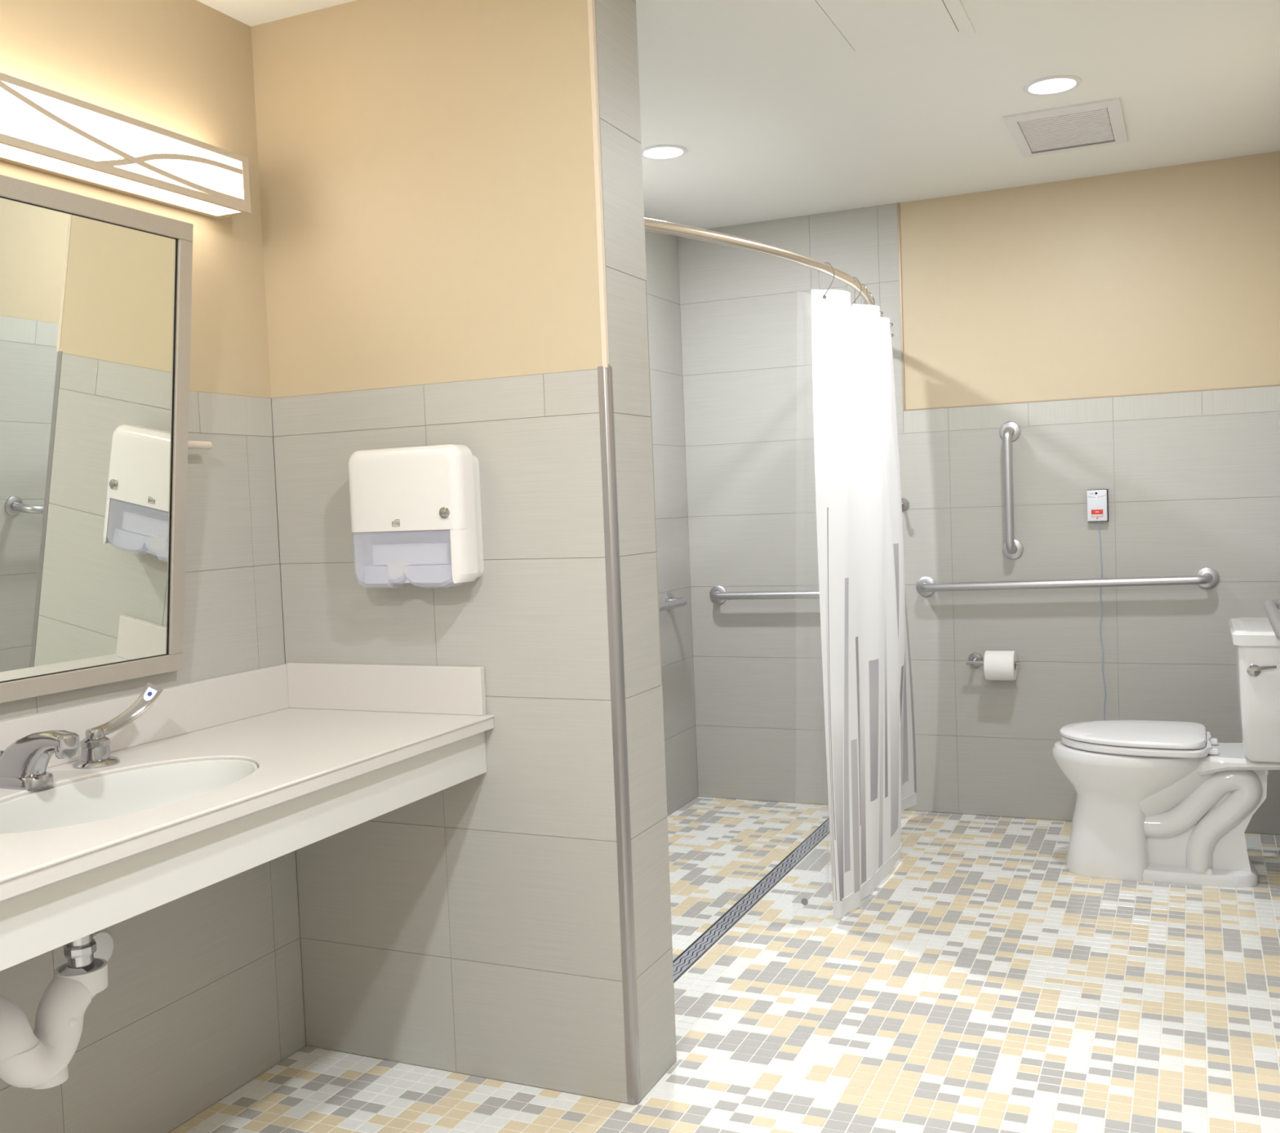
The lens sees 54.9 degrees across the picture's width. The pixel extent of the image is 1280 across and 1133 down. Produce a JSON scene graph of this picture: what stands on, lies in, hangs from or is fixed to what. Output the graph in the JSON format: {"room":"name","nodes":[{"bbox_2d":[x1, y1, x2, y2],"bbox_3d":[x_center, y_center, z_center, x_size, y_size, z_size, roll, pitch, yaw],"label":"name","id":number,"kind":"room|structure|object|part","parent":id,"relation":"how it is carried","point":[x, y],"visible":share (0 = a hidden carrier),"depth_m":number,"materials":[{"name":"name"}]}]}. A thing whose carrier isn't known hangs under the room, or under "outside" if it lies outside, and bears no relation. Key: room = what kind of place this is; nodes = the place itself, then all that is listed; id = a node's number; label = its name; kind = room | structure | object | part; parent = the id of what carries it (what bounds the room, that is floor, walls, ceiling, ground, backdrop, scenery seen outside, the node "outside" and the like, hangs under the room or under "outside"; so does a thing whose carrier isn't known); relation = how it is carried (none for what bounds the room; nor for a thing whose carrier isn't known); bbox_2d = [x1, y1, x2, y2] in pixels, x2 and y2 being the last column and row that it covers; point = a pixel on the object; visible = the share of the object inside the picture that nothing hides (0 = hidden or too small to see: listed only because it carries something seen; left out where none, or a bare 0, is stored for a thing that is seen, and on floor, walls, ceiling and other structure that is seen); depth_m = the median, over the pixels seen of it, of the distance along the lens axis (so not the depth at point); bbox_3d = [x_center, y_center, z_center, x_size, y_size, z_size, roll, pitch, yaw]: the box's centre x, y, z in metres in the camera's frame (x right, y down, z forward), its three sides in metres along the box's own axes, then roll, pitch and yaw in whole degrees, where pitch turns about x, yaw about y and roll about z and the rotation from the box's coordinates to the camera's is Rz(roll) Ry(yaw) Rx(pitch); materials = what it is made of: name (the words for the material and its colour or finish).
{"room":"accessible bathroom","nodes":[
{"label":"accessible bathroom","id":0,"kind":"room"},
{"bbox_2d":[0,0,697,1132],"bbox_3d":[-1.040,-0.006,2.772,0.140,2.514,6.087,-1,3,24],"label":"wall","id":1,"kind":"structure","parent":0,"point":[203,996],"depth_m":2.77,"materials":[{"name":"beige paint"}]},
{"bbox_2d":[0,173,193,703],"bbox_3d":[-1.155,-0.217,2.180,0.118,0.936,0.940,-1,3,24],"label":"mirror","id":2,"kind":"object","parent":1,"relation":"attached to","point":[95,295],"visible":1,"depth_m":2.38,"materials":[{"name":"clear mirror"}]},
{"bbox_2d":[92,930,113,961],"bbox_3d":[-1.081,0.767,2.466,0.012,0.072,0.072,-1,3,24],"label":"escutcheon","id":3,"kind":"object","parent":1,"relation":"attached to","point":[104,942],"visible":0.7,"depth_m":2.47,"materials":[{"name":"white"}]},
{"bbox_2d":[0,72,251,218],"bbox_3d":[-1.198,-0.810,2.158,0.100,0.123,1.360,-1,3,24],"label":"vanity light","id":4,"kind":"object","parent":1,"relation":"attached to","point":[42,129],"visible":1,"depth_m":2.43,"materials":[{"name":"beige"}]},
{"bbox_3d":[-1.234,-0.800,2.175,0.020,0.103,1.352,-1,3,24],"label":"plate","id":5,"kind":"part","parent":4,"relation":"part of","materials":[{"name":"beige"}]},
{"bbox_2d":[187,440,212,449],"bbox_3d":[-0.981,-0.263,2.676,0.054,0.018,0.083,-1,3,24],"label":"robe hook","id":6,"kind":"object","parent":1,"relation":"attached to","point":[191,444],"visible":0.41,"depth_m":2.67,"materials":[{"name":"silver metal"}]},
{"bbox_2d":[0,662,494,971],"bbox_3d":[-1.071,0.405,1.805,0.582,0.270,2.350,-1,3,24],"label":"countertop","id":7,"kind":"structure","parent":1,"relation":"attached to","point":[335,748],"depth_m":2.35,"materials":[{"name":"white stone"}]},
{"bbox_2d":[0,729,79,790],"bbox_3d":[-1.070,0.339,2.179,0.202,0.102,0.062,-1,3,24],"label":"spout","id":8,"kind":"object","parent":7,"relation":"on","point":[24,763],"visible":1,"depth_m":2.16,"materials":[{"name":"silver metal"}]},
{"bbox_2d":[53,733,79,759],"bbox_3d":[-0.999,0.312,2.145,0.042,0.040,0.042,-1,3,24],"label":"handle","id":9,"kind":"object","parent":8,"relation":"attached to","point":[66,745],"depth_m":2.13,"materials":[{"name":"silver metal"}]},
{"bbox_3d":[-1.045,0.321,2.359,0.032,0.018,0.032,-1,3,24],"label":"stem","id":10,"kind":"part","parent":7,"relation":"part of","materials":[{"name":"silver metal"}]},
{"bbox_3d":[-1.024,0.307,2.405,0.084,0.139,0.187,-1,3,24],"label":"faucet handle","id":11,"kind":"part","parent":7,"relation":"part of","materials":[{"name":"silver metal"}]},
{"bbox_3d":[-1.010,0.280,2.421,0.025,0.088,0.151,0,4,35],"label":"blade","id":12,"kind":"part","parent":7,"relation":"part of","materials":[{"name":"silver metal"}]},
{"bbox_2d":[0,759,257,834],"bbox_3d":[-0.895,0.468,2.130,0.343,0.154,0.578,-1,3,24],"label":"sink basin","id":13,"kind":"object","parent":7,"relation":"in","point":[112,795],"visible":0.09,"depth_m":2.30,"materials":[{"name":"white ceramic"}]},
{"bbox_2d":[0,933,107,1088],"bbox_3d":[-1.087,0.703,2.087,0.308,0.304,0.227,-1,3,24],"label":"drain pipe","id":14,"kind":"object","parent":13,"relation":"attached to","point":[38,1059],"visible":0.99,"depth_m":2.03,"materials":[{"name":"white plastic"},{"name":"chrome"}]},
{"bbox_2d":[658,592,687,612],"bbox_3d":[-0.071,0.183,4.633,0.094,0.079,1.224,-1,3,24],"label":"grab bar","id":15,"kind":"object","parent":1,"relation":"attached to","point":[671,602],"visible":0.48,"depth_m":5.03,"materials":[{"name":"metal"}]},
{"bbox_2d":[251,0,676,1102],"bbox_3d":[-0.420,-0.052,2.897,0.903,2.484,0.228,-1,3,24],"label":"wall partition","id":16,"kind":"structure","parent":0,"point":[451,191],"depth_m":2.75,"materials":[{"name":"grey tile"}]},
{"bbox_2d":[347,444,484,588],"bbox_3d":[-0.505,-0.109,2.748,0.299,0.312,0.106,-1,3,24],"label":"dispenser","id":17,"kind":"object","parent":16,"relation":"attached to","point":[415,514],"visible":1,"depth_m":2.70,"materials":[{"name":"white plastic"},{"name":"clear plastic"},{"name":"metal"}]},
{"bbox_3d":[-0.421,-0.116,2.659,0.024,0.026,0.002,-1,3,24],"label":"lock plate","id":18,"kind":"part","parent":17,"relation":"part of","materials":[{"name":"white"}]},
{"bbox_3d":[-0.488,-0.108,2.780,0.281,0.274,0.034,-1,3,24],"label":"plate","id":19,"kind":"part","parent":17,"relation":"part of","materials":[{"name":"white plastic"}]},
{"bbox_2d":[597,364,641,1104],"bbox_3d":[-0.043,0.368,2.644,0.023,1.601,0.023,-1,3,24],"label":"trim","id":20,"kind":"structure","parent":16,"relation":"attached to","point":[606,404],"depth_m":2.63,"materials":[{"name":"silver metal"}]},
{"bbox_2d":[168,796,1279,1132],"bbox_3d":[0.106,1.233,2.276,2.598,0.100,6.207,-1,3,24],"label":"floor","id":21,"kind":"structure","parent":0,"point":[984,984],"depth_m":3.09,"materials":[{"name":"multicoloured tile"}]},
{"bbox_2d":[672,817,829,983],"bbox_3d":[0.384,1.082,4.067,0.064,0.003,2.412,-1,3,24],"label":"linear drain","id":22,"kind":"object","parent":21,"relation":"on","point":[703,944],"visible":0.71,"depth_m":3.96,"materials":[{"name":"silver metal"}]},
{"bbox_2d":[1052,617,1279,887],"bbox_3d":[1.765,0.607,4.098,0.752,0.838,0.459,-1,3,24],"label":"toilet","id":23,"kind":"object","parent":21,"relation":"on","point":[1167,802],"visible":1,"depth_m":4.00,"materials":[{"name":"white ceramic"}]},
{"bbox_3d":[1.654,0.557,4.146,0.456,0.026,0.403,-1,3,24],"label":"lid","id":24,"kind":"part","parent":23,"relation":"part of","materials":[{"name":"white plastic"}]},
{"bbox_3d":[1.661,0.586,4.144,0.462,0.024,0.401,-1,3,24],"label":"seat","id":25,"kind":"part","parent":23,"relation":"part of","materials":[{"name":"white plastic"}]},
{"bbox_3d":[2.005,0.210,3.964,0.192,0.052,0.458,-1,3,24],"label":"tank lid","id":26,"kind":"part","parent":23,"relation":"part of","materials":[{"name":"white ceramic"}]},
{"bbox_3d":[2.021,0.415,3.971,0.174,0.360,0.428,-1,3,24],"label":"tank","id":27,"kind":"part","parent":23,"relation":"part of","materials":[{"name":"white ceramic"}]},
{"bbox_3d":[1.905,0.320,3.774,0.081,0.038,0.018,-1,3,24],"label":"flush lever","id":28,"kind":"part","parent":23,"relation":"part of","materials":[{"name":"silver metal"}]},
{"bbox_2d":[196,0,1279,229],"bbox_3d":[0.005,-1.325,2.147,2.598,0.100,6.207,-1,3,24],"label":"ceiling","id":29,"kind":"structure","parent":0,"point":[773,120],"depth_m":3.62,"materials":[{"name":"paint"}]},
{"bbox_2d":[641,144,688,159],"bbox_3d":[0.076,-1.375,4.085,0.164,0.009,0.164,-1,3,24],"label":"recessed light","id":30,"kind":"object","parent":29,"relation":"in","point":[661,152],"visible":0.95,"depth_m":4.07,"materials":[{"name":"white plastic"}]},
{"bbox_2d":[800,0,975,57],"bbox_3d":[0.591,-1.337,2.954,0.333,0.003,0.535,-1,3,24],"label":"access panel","id":31,"kind":"object","parent":29,"relation":"attached to","point":[857,27],"visible":1,"depth_m":3.03,"materials":[{"name":"paint"}]},
{"bbox_2d":[1022,75,1082,95],"bbox_3d":[1.192,-1.393,3.562,0.164,0.009,0.164,-1,3,24],"label":"recessed light","id":32,"kind":"object","parent":29,"relation":"in","point":[1051,85],"visible":1,"depth_m":3.55,"materials":[{"name":"white plastic"}]},
{"bbox_2d":[1002,97,1128,158],"bbox_3d":[1.392,-1.418,4.005,0.341,0.011,0.515,-1,3,24],"label":"ceiling vent","id":33,"kind":"object","parent":29,"relation":"in","point":[1100,123],"visible":1,"depth_m":3.97,"materials":[{"name":"white plastic"}]},
{"bbox_2d":[800,897,808,905],"bbox_3d":[0.716,0.101,4.211,0.118,1.893,1.270,-1,3,24],"label":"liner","id":34,"kind":"object","parent":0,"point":[804,901],"visible":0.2,"depth_m":3.70,"materials":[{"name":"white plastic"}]},
{"bbox_2d":[677,151,1279,835],"bbox_3d":[1.357,-0.210,4.948,2.465,2.514,0.140,-1,3,24],"label":"wall","id":35,"kind":"structure","parent":0,"point":[1164,278],"depth_m":4.82,"materials":[{"name":"grey tile"}]},
{"bbox_2d":[644,217,873,305],"bbox_3d":[0.493,-0.889,3.884,0.350,0.068,2.426,-1,3,24],"label":"curtain rod","id":36,"kind":"object","parent":35,"relation":"attached to","point":[653,225],"visible":0.52,"depth_m":3.25,"materials":[{"name":"silver metal"}]},
{"bbox_2d":[817,262,834,299],"bbox_3d":[0.547,-0.842,3.629,0.051,0.108,0.020,0,4,42],"label":"curtain ring","id":37,"kind":"object","parent":36,"relation":"hanging from","point":[824,297],"visible":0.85,"depth_m":3.63,"materials":[{"name":"silver metal"}]},
{"bbox_2d":[845,276,862,306],"bbox_3d":[0.677,-0.861,3.895,0.052,0.108,0.026,-1,3,24],"label":"curtain ring","id":38,"kind":"object","parent":36,"relation":"hanging from","point":[853,277],"visible":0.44,"depth_m":3.89,"materials":[{"name":"silver metal"}]},
{"bbox_2d":[853,284,883,315],"bbox_3d":[0.745,-0.870,4.016,0.096,0.108,0.014,0,3,33],"label":"curtain ring","id":39,"kind":"object","parent":36,"relation":"hanging from","point":[881,313],"visible":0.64,"depth_m":4.01,"materials":[{"name":"silver metal"}]},
{"bbox_2d":[862,297,893,326],"bbox_3d":[0.829,-0.887,4.296,0.108,0.108,0.014,0,3,32],"label":"curtain ring","id":40,"kind":"object","parent":36,"relation":"hanging from","point":[891,324],"visible":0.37,"depth_m":4.29,"materials":[{"name":"silver metal"}]},
{"bbox_2d":[811,288,916,919],"bbox_3d":[0.838,0.090,4.296,0.155,1.902,1.375,-1,3,20],"label":"shower curtain","id":41,"kind":"object","parent":40,"relation":"hanging from","point":[868,685],"visible":1,"depth_m":3.91,"materials":[{"name":"white fabric"}]},
{"bbox_2d":[709,585,819,604],"bbox_3d":[0.655,0.116,5.157,0.809,0.086,0.094,-1,3,24],"label":"grab bar","id":42,"kind":"object","parent":35,"relation":"attached to","point":[718,594],"visible":0.52,"depth_m":5.18,"materials":[{"name":"metal"}]},
{"bbox_2d":[897,202,905,410],"bbox_3d":[1.050,-1.043,4.952,0.008,0.828,0.006,-1,3,24],"label":"trim","id":43,"kind":"structure","parent":35,"relation":"attached to","point":[898,203],"depth_m":4.95,"materials":[{"name":"beige paint"}]},
{"bbox_2d":[901,497,908,511],"bbox_3d":[1.044,-0.245,4.951,0.052,0.060,0.106,-1,3,24],"label":"robe hook","id":44,"kind":"object","parent":35,"relation":"attached to","point":[904,502],"visible":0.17,"depth_m":4.99,"materials":[{"name":"grey metal"}]},
{"bbox_2d":[965,653,1019,666],"bbox_3d":[1.392,0.374,4.851,0.206,0.056,0.080,-1,3,24],"label":"paper holder","id":45,"kind":"object","parent":35,"relation":"attached to","point":[975,660],"visible":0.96,"depth_m":4.89,"materials":[{"name":"grey metal"}]},
{"bbox_3d":[1.381,0.378,4.821,0.202,0.017,0.017,-1,3,24],"label":"arm","id":46,"kind":"part","parent":45,"relation":"part of","materials":[{"name":"silver metal"}]},
{"bbox_2d":[983,650,1017,680],"bbox_3d":[1.408,0.387,4.810,0.112,0.115,0.115,-1,3,24],"label":"toilet roll","id":47,"kind":"object","parent":45,"relation":"on","point":[997,664],"visible":0.99,"depth_m":4.77,"materials":[{"name":"paper"}]},
{"bbox_2d":[999,421,1022,559],"bbox_3d":[1.435,-0.294,4.778,0.079,0.540,0.094,-1,3,24],"label":"grab bar","id":48,"kind":"object","parent":35,"relation":"attached to","point":[1012,548],"visible":1,"depth_m":4.74,"materials":[{"name":"metal"}]},
{"bbox_2d":[915,567,1219,595],"bbox_3d":[1.609,0.064,4.725,1.113,0.100,0.094,-1,3,24],"label":"grab bar","id":49,"kind":"object","parent":35,"relation":"attached to","point":[1206,577],"visible":1,"depth_m":4.66,"materials":[{"name":"metal"}]},
{"bbox_2d":[905,384,1279,410],"bbox_3d":[1.685,-0.642,4.695,1.365,0.004,0.005,-1,3,24],"label":"trim","id":50,"kind":"structure","parent":35,"relation":"attached to","point":[1272,384],"depth_m":4.67,"materials":[{"name":"beige paint"}]},
{"bbox_2d":[1086,488,1108,720],"bbox_3d":[1.760,0.299,4.706,0.074,1.186,0.034,-1,3,24],"label":"station","id":51,"kind":"object","parent":35,"relation":"attached to","point":[1097,500],"visible":0.93,"depth_m":4.67,"materials":[{"name":"grey plastic"}]},
{"bbox_3d":[1.744,-0.232,4.689,0.073,0.122,0.012,-1,3,24],"label":"plate","id":52,"kind":"part","parent":51,"relation":"part of","materials":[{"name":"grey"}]},
{"bbox_3d":[1.767,0.358,4.702,0.018,1.068,0.015,-1,3,24],"label":"pull cord","id":53,"kind":"part","parent":51,"relation":"part of","materials":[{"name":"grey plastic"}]},
{"bbox_3d":[1.174,-0.039,1.703,0.140,2.514,5.954,-1,3,24],"label":"wall","id":54,"kind":"structure","parent":0,"visible":0},
{"bbox_2d":[1263,599,1279,640],"bbox_3d":[1.785,0.145,3.367,0.116,0.099,0.779,-1,3,24],"label":"grab bar","id":55,"kind":"object","parent":54,"relation":"attached to","point":[1271,607],"visible":1,"depth_m":3.41,"materials":[{"name":"metal"}]}
]}

